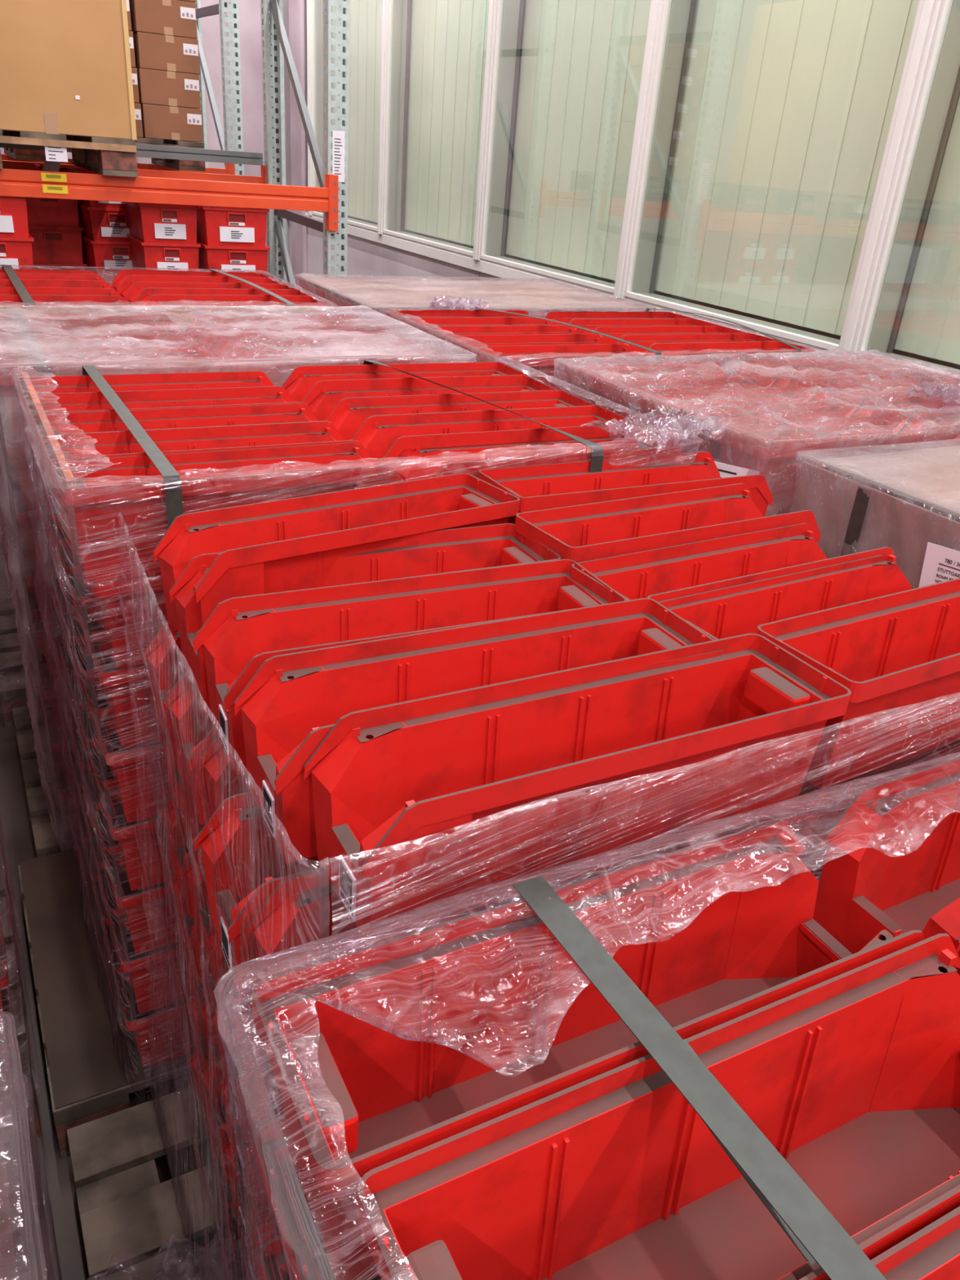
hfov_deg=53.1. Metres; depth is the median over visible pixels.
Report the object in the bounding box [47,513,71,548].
storage bin
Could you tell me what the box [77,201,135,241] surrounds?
box
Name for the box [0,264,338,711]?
film
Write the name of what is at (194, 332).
storage bin
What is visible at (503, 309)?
storage bin
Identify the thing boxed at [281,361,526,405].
storage bin
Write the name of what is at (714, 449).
storage bin
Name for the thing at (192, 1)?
carton
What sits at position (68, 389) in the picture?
storage bin
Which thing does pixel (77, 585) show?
storage bin
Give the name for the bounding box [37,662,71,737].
storage bin
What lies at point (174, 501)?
strap
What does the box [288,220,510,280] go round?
wall
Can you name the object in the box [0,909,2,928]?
storage bin
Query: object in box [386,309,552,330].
storage bin
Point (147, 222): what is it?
box
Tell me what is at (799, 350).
strap
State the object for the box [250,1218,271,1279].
storage bin
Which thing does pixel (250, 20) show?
wall
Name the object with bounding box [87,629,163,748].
storage bin
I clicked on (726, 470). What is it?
paper label
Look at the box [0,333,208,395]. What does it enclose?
storage bin
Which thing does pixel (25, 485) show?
storage bin
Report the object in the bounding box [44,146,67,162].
paper label
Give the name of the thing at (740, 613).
storage bin
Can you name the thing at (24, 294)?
strap
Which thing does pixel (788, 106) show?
window pane
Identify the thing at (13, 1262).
plastic wrap
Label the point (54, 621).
storage bin
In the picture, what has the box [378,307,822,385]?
film
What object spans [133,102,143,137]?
carton
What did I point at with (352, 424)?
storage bin
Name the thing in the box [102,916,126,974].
storage bin
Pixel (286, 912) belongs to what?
storage bin
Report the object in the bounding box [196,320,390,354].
storage bin
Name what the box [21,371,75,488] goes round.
board
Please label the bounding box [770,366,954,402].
storage bin
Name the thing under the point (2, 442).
storage bin
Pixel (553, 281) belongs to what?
film
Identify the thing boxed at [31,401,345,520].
storage bin
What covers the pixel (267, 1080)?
storage bin
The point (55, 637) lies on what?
storage bin
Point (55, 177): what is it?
sticker
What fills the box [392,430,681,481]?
storage bin
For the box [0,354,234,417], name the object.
storage bin
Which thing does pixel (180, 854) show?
storage bin
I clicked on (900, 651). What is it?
storage bin
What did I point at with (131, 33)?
carton
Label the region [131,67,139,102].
carton
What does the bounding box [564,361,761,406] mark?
storage bin
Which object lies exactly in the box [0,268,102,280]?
storage bin
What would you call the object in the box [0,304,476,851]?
film
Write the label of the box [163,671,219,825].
storage bin
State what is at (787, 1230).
strap
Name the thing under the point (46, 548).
storage bin
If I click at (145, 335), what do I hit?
storage bin
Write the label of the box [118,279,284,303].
storage bin
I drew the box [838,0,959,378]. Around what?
window
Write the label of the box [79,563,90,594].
storage bin
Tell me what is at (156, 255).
box
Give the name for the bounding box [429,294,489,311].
scrap
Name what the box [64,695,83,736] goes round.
storage bin
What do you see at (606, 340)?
storage bin
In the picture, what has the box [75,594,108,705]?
storage bin
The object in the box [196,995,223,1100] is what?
storage bin
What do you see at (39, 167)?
box
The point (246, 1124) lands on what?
storage bin
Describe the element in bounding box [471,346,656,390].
storage bin
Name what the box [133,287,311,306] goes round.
storage bin
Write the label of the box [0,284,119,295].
storage bin
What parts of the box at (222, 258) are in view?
grip frame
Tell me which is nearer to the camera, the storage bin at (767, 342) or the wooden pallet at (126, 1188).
the wooden pallet at (126, 1188)
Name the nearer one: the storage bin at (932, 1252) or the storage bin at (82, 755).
the storage bin at (932, 1252)
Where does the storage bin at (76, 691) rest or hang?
on the storage bin at (82, 755)
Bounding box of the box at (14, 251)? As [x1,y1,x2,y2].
[0,233,34,269]
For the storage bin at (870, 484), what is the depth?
1.98 m
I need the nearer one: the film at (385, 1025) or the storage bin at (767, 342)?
the film at (385, 1025)
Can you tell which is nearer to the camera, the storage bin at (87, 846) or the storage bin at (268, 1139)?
the storage bin at (268, 1139)
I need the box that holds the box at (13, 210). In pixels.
[0,195,28,237]
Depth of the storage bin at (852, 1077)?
0.78 m
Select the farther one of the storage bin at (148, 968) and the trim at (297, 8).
the trim at (297, 8)
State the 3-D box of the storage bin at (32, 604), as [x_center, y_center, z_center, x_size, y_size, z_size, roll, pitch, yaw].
[-0.963,-0.081,2.747,0.590,0.169,0.165,-10,30,-26]
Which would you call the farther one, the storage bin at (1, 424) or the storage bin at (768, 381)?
the storage bin at (768, 381)
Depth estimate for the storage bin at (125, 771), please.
1.75 m
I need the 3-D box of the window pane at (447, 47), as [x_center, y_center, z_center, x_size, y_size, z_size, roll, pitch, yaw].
[-0.156,-3.671,5.980,0.008,2.185,1.468,-10,30,-26]
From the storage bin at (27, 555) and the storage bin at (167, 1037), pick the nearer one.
the storage bin at (167, 1037)
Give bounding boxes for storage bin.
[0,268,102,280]
[0,272,113,288]
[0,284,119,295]
[0,292,128,303]
[0,299,131,306]
[0,312,184,333]
[0,328,195,343]
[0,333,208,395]
[0,343,225,395]
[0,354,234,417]
[0,413,21,490]
[0,429,5,448]
[0,440,8,463]
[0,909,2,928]
[0,923,8,1036]
[0,984,15,1093]
[1,427,58,511]
[3,937,9,986]
[4,455,23,527]
[6,472,30,551]
[8,493,17,519]
[9,528,19,552]
[10,511,25,538]
[11,491,60,575]
[13,545,23,572]
[15,530,38,607]
[17,370,294,471]
[19,565,34,593]
[20,551,66,634]
[23,391,318,495]
[23,586,46,662]
[25,601,31,622]
[27,615,39,645]
[29,608,70,688]
[29,642,37,667]
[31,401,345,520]
[31,638,53,711]
[31,663,37,691]
[34,663,43,693]
[35,685,42,714]
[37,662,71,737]
[39,688,60,757]
[40,420,375,551]
[40,709,48,739]
[45,713,77,791]
[46,734,62,769]
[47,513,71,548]
[49,440,404,584]
[53,577,76,614]
[53,761,79,835]
[55,537,84,633]
[58,638,79,676]
[61,516,69,537]
[61,604,87,645]
[64,564,93,648]
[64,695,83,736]
[66,667,89,711]
[69,537,79,564]
[69,749,86,791]
[71,634,98,680]
[72,726,93,771]
[74,800,90,843]
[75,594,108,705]
[76,700,101,748]
[77,782,96,828]
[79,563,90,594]
[81,667,113,776]
[81,761,103,811]
[82,835,99,882]
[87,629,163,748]
[87,737,118,841]
[87,819,106,870]
[88,584,103,628]
[89,575,168,668]
[91,874,110,926]
[92,800,120,855]
[93,706,172,822]
[97,861,124,917]
[98,777,174,891]
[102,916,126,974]
[104,844,182,954]
[109,906,191,1013]
[111,269,273,296]
[113,964,195,1068]
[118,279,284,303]
[125,281,298,305]
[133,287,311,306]
[142,622,186,763]
[145,293,327,306]
[153,473,519,636]
[158,728,191,842]
[159,795,194,918]
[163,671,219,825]
[168,873,204,986]
[169,523,560,711]
[178,938,206,1033]
[180,784,206,884]
[182,853,217,979]
[185,314,370,344]
[185,995,207,1064]
[186,1048,217,1159]
[193,934,218,1019]
[194,791,323,999]
[195,1055,228,1182]
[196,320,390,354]
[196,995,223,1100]
[197,559,626,774]
[197,849,237,990]
[198,734,250,817]
[204,924,256,1070]
[208,1001,257,1143]
[209,328,410,367]
[216,1075,262,1210]
[219,1136,263,1270]
[223,338,433,371]
[230,1200,260,1279]
[234,598,723,863]
[244,1078,271,1142]
[245,822,751,980]
[245,1009,284,1119]
[246,996,267,1057]
[248,350,448,386]
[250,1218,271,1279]
[252,819,925,1279]
[252,1163,280,1239]
[254,1115,382,1279]
[259,1235,292,1279]
[274,1075,284,1115]
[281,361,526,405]
[298,280,330,296]
[303,633,851,946]
[308,376,558,422]
[311,285,348,306]
[324,292,360,306]
[332,390,595,441]
[339,298,461,311]
[357,933,959,1279]
[359,405,633,470]
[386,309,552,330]
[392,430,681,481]
[404,317,577,335]
[425,324,604,344]
[447,336,631,362]
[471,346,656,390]
[478,451,773,524]
[502,309,625,311]
[507,308,643,317]
[514,483,820,562]
[545,311,693,324]
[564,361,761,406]
[568,318,719,334]
[570,522,888,608]
[591,325,749,344]
[595,378,801,420]
[617,333,780,354]
[631,386,845,435]
[644,341,814,374]
[647,546,911,639]
[674,400,892,462]
[713,415,944,516]
[735,357,911,386]
[748,738,959,897]
[755,577,959,789]
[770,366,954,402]
[808,377,959,417]
[813,757,959,975]
[820,466,915,500]
[849,393,959,435]
[871,1206,959,1279]
[881,489,959,522]
[897,408,959,445]
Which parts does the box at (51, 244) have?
grip frame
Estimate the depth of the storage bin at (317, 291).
3.73 m
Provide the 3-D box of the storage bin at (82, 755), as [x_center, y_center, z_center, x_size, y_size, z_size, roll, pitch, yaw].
[-0.687,0.278,2.411,0.590,0.169,0.165,-10,30,-26]
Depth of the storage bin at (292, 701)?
1.16 m
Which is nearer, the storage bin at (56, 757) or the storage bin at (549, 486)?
the storage bin at (549, 486)
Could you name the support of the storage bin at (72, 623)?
on the storage bin at (76, 691)
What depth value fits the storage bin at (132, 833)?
1.82 m
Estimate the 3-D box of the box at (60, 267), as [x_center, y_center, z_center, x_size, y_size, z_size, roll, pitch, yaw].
[-2.209,-1.885,4.986,0.282,0.173,0.412,-10,30,-26]
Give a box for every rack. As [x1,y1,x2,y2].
[0,0,244,175]
[0,0,349,287]
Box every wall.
[0,0,291,284]
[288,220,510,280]
[444,0,959,369]
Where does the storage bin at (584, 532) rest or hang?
on the storage bin
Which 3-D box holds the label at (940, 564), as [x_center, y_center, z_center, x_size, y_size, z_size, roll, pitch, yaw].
[0.832,-0.065,1.623,0.002,0.171,0.229,-10,30,-26]
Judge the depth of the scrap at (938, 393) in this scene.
2.46 m
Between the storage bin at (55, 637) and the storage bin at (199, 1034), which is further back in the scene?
the storage bin at (55, 637)
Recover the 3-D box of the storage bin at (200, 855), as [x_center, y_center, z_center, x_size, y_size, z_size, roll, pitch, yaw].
[-0.104,0.326,1.443,0.590,0.169,0.165,-9,30,-26]
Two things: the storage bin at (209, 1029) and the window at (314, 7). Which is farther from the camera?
the window at (314, 7)
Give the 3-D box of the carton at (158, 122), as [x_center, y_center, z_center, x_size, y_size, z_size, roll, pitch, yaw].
[-1.779,-2.935,5.457,0.315,0.164,0.383,-10,30,-26]
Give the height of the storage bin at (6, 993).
0.169 m
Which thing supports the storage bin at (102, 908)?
on the wooden pallet at (101, 1105)
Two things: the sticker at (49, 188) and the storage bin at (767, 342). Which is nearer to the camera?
the storage bin at (767, 342)
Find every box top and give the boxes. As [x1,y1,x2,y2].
[301,277,648,309]
[816,445,959,515]
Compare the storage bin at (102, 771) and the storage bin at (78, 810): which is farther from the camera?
the storage bin at (78, 810)
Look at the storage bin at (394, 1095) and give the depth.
0.88 m
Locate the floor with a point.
(60, 1199)
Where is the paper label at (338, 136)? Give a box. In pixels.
[332,130,345,182]
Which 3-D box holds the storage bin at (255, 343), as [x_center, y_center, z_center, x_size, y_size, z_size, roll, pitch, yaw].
[-0.491,-0.809,2.827,0.560,0.169,0.165,-10,30,-26]
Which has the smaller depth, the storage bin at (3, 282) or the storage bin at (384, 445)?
the storage bin at (384, 445)
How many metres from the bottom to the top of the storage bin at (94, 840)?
0.169 m
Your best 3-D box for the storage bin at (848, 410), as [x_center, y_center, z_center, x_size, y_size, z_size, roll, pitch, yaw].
[1.205,-0.638,2.749,0.590,0.169,0.165,-10,30,-26]
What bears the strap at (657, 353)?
on the film at (382, 311)
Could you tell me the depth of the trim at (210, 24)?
7.93 m
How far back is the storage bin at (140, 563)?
1.57 m
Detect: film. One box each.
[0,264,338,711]
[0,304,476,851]
[0,818,29,1069]
[0,1011,58,1279]
[8,355,703,1093]
[119,524,959,1279]
[216,751,959,1279]
[293,273,656,311]
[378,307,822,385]
[553,347,959,505]
[791,438,959,574]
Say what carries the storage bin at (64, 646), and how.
on the storage bin at (73, 715)
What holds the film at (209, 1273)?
on the wooden pallet at (126, 1188)
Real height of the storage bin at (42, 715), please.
0.169 m
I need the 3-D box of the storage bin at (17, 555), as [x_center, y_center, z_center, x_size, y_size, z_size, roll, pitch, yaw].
[-1.108,-0.217,2.992,0.590,0.169,0.165,-10,30,-26]
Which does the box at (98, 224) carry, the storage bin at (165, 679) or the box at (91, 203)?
the box at (91, 203)
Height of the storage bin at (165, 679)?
0.169 m
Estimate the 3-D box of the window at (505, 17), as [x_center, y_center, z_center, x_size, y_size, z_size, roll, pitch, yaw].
[0.461,-2.978,4.752,0.166,2.227,1.556,-10,30,-26]
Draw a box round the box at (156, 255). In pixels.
[126,233,200,271]
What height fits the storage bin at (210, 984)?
0.169 m
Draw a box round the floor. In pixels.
[0,519,239,1279]
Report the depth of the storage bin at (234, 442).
1.74 m
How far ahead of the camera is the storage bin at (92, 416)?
1.98 m
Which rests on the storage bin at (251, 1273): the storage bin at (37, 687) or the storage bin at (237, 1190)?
the storage bin at (237, 1190)
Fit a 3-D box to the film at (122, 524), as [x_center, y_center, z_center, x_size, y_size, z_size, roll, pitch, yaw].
[0.132,0.479,1.695,1.325,1.315,1.032,-10,30,-26]
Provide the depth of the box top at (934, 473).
1.89 m
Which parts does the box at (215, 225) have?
grip frame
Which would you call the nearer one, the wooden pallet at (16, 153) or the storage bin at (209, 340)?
the storage bin at (209, 340)
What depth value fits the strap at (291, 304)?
3.40 m
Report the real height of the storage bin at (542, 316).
0.169 m
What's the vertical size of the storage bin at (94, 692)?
0.169 m
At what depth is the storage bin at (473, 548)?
1.51 m
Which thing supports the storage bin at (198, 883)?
on the storage bin at (210, 984)
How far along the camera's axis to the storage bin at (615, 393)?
2.51 m
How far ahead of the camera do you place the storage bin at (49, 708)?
2.74 m
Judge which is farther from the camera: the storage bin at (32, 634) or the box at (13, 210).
the box at (13, 210)
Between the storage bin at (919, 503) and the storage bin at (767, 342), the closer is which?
the storage bin at (919, 503)
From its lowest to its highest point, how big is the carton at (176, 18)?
0.164 m
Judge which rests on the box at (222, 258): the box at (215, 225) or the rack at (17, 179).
the box at (215, 225)
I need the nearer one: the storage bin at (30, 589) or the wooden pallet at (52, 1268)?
the wooden pallet at (52, 1268)
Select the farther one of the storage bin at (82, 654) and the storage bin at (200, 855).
the storage bin at (82, 654)
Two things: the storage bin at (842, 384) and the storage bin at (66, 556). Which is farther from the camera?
the storage bin at (842, 384)
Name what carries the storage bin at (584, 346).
on the storage bin
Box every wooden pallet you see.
[0,129,137,177]
[0,597,39,727]
[0,862,43,1151]
[1,129,205,171]
[12,704,83,857]
[17,865,194,1159]
[35,1207,60,1279]
[66,1084,251,1279]
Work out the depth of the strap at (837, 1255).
0.69 m
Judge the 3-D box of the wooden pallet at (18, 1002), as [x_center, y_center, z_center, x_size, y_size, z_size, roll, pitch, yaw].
[-1.644,0.925,2.047,1.220,0.145,0.800,-10,30,-26]
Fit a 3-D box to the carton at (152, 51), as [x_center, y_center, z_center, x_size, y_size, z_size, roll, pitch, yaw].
[-1.755,-3.231,5.307,0.315,0.164,0.383,-10,30,-26]
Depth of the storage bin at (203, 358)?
2.40 m
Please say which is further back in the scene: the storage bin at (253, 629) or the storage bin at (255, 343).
the storage bin at (255, 343)
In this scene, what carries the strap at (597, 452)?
on the film at (526, 369)
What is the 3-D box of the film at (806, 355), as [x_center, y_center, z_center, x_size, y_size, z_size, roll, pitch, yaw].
[0.895,-0.088,2.869,1.302,1.381,0.891,-10,30,-26]
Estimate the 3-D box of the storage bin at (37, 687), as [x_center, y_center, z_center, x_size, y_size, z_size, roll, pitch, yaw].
[-1.143,0.214,3.209,0.590,0.169,0.165,-10,30,-26]
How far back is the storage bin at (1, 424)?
2.39 m
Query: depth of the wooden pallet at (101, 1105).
2.02 m
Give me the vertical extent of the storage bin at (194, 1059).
0.169 m
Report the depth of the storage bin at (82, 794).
2.34 m
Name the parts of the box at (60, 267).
grip frame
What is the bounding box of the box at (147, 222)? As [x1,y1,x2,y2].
[125,202,198,244]
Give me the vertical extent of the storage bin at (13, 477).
0.169 m
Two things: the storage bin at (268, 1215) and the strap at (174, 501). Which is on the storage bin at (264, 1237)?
the storage bin at (268, 1215)
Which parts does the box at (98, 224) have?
grip frame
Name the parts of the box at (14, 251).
grip frame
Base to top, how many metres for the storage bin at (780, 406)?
0.169 m
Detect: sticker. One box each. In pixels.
[40,172,66,182]
[42,184,68,194]
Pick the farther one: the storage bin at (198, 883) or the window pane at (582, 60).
the window pane at (582, 60)
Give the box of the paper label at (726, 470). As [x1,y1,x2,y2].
[714,461,759,477]
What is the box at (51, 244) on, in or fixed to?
on the box at (60, 267)
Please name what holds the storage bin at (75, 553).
on the storage bin at (66, 556)
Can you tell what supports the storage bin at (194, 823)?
on the storage bin at (198, 883)
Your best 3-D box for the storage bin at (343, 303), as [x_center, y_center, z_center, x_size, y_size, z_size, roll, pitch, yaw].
[-0.234,-1.202,3.673,0.590,0.169,0.165,-10,30,-26]
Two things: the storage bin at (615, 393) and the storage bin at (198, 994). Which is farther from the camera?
the storage bin at (615, 393)
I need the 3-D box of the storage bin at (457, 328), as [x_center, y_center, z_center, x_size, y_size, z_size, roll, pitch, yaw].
[0.045,-0.983,3.233,0.590,0.169,0.165,-10,30,-26]
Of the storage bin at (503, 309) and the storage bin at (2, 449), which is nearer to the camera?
the storage bin at (2, 449)
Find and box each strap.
[1,265,35,306]
[8,311,52,376]
[82,364,183,527]
[208,269,296,306]
[363,360,604,472]
[470,307,662,363]
[512,875,886,1279]
[644,308,802,359]
[683,1039,815,1264]
[840,485,871,555]
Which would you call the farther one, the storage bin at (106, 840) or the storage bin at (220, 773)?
the storage bin at (106, 840)
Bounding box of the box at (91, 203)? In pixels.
[67,168,142,208]
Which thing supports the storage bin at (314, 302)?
in the film at (83, 268)
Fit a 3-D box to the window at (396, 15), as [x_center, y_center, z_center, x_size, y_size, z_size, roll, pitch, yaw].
[-0.236,-3.628,5.929,0.166,2.227,1.586,-10,30,-26]
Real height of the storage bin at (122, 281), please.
0.169 m
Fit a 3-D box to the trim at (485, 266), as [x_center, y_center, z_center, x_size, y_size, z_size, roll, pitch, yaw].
[4.140,1.514,-1.022,0.192,0.075,25.300,-10,30,-26]
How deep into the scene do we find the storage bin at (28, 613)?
2.90 m
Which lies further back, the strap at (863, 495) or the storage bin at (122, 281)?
the storage bin at (122, 281)
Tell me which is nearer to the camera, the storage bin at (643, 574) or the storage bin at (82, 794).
the storage bin at (643, 574)
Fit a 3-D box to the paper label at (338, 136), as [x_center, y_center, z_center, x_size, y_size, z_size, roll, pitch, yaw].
[-0.679,-2.323,4.619,0.062,0.220,0.002,-10,30,-26]
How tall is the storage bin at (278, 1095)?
0.169 m
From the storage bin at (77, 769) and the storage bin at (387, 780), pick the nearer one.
the storage bin at (387, 780)
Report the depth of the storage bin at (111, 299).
3.07 m
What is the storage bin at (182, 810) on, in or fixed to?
on the storage bin at (180, 854)
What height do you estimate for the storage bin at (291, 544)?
0.169 m
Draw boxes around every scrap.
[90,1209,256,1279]
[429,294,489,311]
[579,405,735,450]
[908,378,959,405]
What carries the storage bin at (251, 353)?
in the film at (16, 440)
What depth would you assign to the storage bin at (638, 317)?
3.60 m
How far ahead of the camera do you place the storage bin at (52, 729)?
2.61 m
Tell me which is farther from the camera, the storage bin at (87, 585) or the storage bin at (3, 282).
the storage bin at (3, 282)
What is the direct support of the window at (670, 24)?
in the wall at (366, 257)
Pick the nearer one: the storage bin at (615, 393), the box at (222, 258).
the storage bin at (615, 393)
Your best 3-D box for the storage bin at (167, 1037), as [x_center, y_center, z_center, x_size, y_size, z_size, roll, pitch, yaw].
[-0.500,0.773,2.178,0.590,0.169,0.165,-10,30,-26]
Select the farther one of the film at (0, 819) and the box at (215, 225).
the box at (215, 225)
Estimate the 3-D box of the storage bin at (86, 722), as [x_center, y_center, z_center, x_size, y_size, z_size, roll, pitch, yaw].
[-0.596,0.203,2.217,0.590,0.169,0.165,-10,30,-26]
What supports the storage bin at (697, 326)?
in the film at (382, 311)
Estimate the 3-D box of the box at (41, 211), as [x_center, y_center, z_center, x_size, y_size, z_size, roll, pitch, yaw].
[-2.184,-2.191,4.832,0.282,0.173,0.412,-10,30,-26]
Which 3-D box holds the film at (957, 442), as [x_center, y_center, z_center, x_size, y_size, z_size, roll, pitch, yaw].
[1.338,0.307,2.184,1.292,1.357,0.879,-10,30,-26]
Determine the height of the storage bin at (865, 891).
0.187 m
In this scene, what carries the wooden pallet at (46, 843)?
on the floor
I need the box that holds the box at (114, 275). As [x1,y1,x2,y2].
[84,267,117,288]
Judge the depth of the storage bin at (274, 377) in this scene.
2.59 m
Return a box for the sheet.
[19,847,192,1109]
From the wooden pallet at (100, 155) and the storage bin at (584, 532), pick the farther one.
the wooden pallet at (100, 155)
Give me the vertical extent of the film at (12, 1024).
0.614 m
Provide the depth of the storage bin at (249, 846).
1.15 m
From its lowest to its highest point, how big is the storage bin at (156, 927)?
0.169 m
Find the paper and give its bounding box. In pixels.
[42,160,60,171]
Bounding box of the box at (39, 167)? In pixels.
[34,164,84,172]
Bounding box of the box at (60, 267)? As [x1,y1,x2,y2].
[33,261,87,270]
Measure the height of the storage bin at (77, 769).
0.169 m
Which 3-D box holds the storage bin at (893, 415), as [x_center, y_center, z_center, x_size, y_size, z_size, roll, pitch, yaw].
[1.277,-0.571,2.626,0.590,0.169,0.165,-10,30,-26]
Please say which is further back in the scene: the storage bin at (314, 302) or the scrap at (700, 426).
the storage bin at (314, 302)
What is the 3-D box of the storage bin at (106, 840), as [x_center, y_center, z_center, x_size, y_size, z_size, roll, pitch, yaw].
[-0.539,0.416,2.163,0.590,0.169,0.165,-10,30,-26]
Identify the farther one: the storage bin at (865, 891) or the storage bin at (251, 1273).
the storage bin at (251, 1273)
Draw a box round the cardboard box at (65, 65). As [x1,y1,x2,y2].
[0,0,137,140]
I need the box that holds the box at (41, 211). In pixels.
[26,197,79,226]
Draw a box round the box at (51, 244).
[27,225,83,264]
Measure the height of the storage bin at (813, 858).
0.169 m
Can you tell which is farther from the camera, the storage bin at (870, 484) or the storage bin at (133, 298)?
the storage bin at (133, 298)
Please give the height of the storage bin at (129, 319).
0.169 m
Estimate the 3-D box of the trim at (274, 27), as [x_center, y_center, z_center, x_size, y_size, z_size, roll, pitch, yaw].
[-1.721,-5.092,8.116,0.090,5.400,0.029,-10,30,-26]
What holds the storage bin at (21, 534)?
on the storage bin at (30, 589)
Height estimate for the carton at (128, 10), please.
0.164 m
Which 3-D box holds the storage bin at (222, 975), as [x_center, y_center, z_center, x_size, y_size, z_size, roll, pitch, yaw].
[-0.116,0.466,1.515,0.590,0.169,0.165,-9,30,-26]
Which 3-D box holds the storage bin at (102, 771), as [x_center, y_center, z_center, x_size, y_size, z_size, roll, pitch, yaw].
[-0.522,0.271,2.093,0.590,0.169,0.165,-10,30,-26]
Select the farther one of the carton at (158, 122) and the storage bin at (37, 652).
the carton at (158, 122)
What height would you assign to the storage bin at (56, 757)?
0.169 m
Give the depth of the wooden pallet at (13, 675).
3.54 m
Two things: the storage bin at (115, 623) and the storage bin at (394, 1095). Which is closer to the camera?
the storage bin at (394, 1095)
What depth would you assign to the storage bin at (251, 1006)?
1.26 m
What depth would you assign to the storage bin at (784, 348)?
3.09 m
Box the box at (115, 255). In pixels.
[81,234,133,273]
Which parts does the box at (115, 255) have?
grip frame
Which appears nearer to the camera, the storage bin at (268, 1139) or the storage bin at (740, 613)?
the storage bin at (268, 1139)
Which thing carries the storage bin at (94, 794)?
on the storage bin at (94, 840)
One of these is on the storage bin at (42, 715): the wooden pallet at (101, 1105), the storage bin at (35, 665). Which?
the storage bin at (35, 665)
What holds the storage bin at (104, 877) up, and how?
on the storage bin at (109, 940)
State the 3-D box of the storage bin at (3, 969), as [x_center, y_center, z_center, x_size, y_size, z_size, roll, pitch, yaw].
[-1.204,0.726,1.799,0.590,0.169,0.165,-10,30,-26]
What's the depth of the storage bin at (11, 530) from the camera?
2.98 m
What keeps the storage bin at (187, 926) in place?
on the storage bin at (198, 994)
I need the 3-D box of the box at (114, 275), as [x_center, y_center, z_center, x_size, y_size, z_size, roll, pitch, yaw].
[-1.893,-1.847,4.988,0.272,0.151,0.412,-11,31,-29]
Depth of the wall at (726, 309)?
6.35 m
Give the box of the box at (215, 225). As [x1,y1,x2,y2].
[196,205,269,247]
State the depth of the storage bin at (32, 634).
2.77 m
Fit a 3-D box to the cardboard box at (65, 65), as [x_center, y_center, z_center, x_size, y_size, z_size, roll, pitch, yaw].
[-2.205,-2.744,4.027,1.218,1.050,0.956,-10,30,-26]
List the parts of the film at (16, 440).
card edge strip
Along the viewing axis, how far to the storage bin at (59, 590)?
2.28 m
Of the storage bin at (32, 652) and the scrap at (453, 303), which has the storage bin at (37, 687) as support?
the storage bin at (32, 652)
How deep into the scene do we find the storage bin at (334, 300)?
3.61 m
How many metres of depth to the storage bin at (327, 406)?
2.25 m
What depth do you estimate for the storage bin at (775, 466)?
2.12 m
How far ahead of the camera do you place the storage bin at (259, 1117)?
1.38 m
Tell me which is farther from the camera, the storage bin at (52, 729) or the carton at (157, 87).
the carton at (157, 87)
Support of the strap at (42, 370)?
attached to the film at (16, 440)
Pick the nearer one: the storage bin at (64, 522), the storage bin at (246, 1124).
the storage bin at (246, 1124)
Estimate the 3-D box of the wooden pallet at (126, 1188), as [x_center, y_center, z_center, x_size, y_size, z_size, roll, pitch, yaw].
[-0.029,1.115,1.932,1.380,0.145,0.830,-10,30,-26]
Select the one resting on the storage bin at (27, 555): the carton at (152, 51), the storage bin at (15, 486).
the storage bin at (15, 486)
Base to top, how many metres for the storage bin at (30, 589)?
0.169 m
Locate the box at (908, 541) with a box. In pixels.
[791,462,959,589]
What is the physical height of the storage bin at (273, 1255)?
0.187 m
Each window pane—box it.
[331,0,382,222]
[403,0,489,245]
[506,0,651,280]
[653,0,919,335]
[893,95,959,364]
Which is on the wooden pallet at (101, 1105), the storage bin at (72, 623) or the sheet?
the sheet
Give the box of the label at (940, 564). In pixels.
[918,542,959,587]
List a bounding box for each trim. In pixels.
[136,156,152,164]
[195,0,232,168]
[269,0,281,282]
[288,0,307,291]
[289,209,838,358]
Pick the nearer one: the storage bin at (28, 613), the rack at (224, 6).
the storage bin at (28, 613)
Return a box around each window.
[306,0,377,231]
[377,0,473,256]
[472,0,651,293]
[613,0,921,351]
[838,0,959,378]
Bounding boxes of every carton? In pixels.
[125,0,131,31]
[128,31,135,67]
[129,0,197,39]
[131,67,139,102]
[133,31,199,74]
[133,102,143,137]
[137,68,200,108]
[140,103,203,142]
[179,0,195,2]
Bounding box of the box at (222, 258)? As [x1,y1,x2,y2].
[196,240,270,271]
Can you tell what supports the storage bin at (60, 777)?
on the wooden pallet at (46, 843)
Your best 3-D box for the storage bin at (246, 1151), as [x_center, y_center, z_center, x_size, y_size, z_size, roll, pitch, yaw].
[-0.135,0.748,1.656,0.590,0.169,0.165,-10,30,-26]
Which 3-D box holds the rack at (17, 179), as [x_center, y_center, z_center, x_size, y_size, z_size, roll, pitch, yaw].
[-2.581,-2.135,4.283,3.855,3.450,1.145,-10,30,-26]
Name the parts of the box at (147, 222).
grip frame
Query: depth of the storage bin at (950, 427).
2.46 m
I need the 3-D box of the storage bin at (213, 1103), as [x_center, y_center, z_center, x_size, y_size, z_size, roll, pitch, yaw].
[-0.229,0.817,1.856,0.590,0.169,0.165,-10,30,-26]
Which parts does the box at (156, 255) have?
grip frame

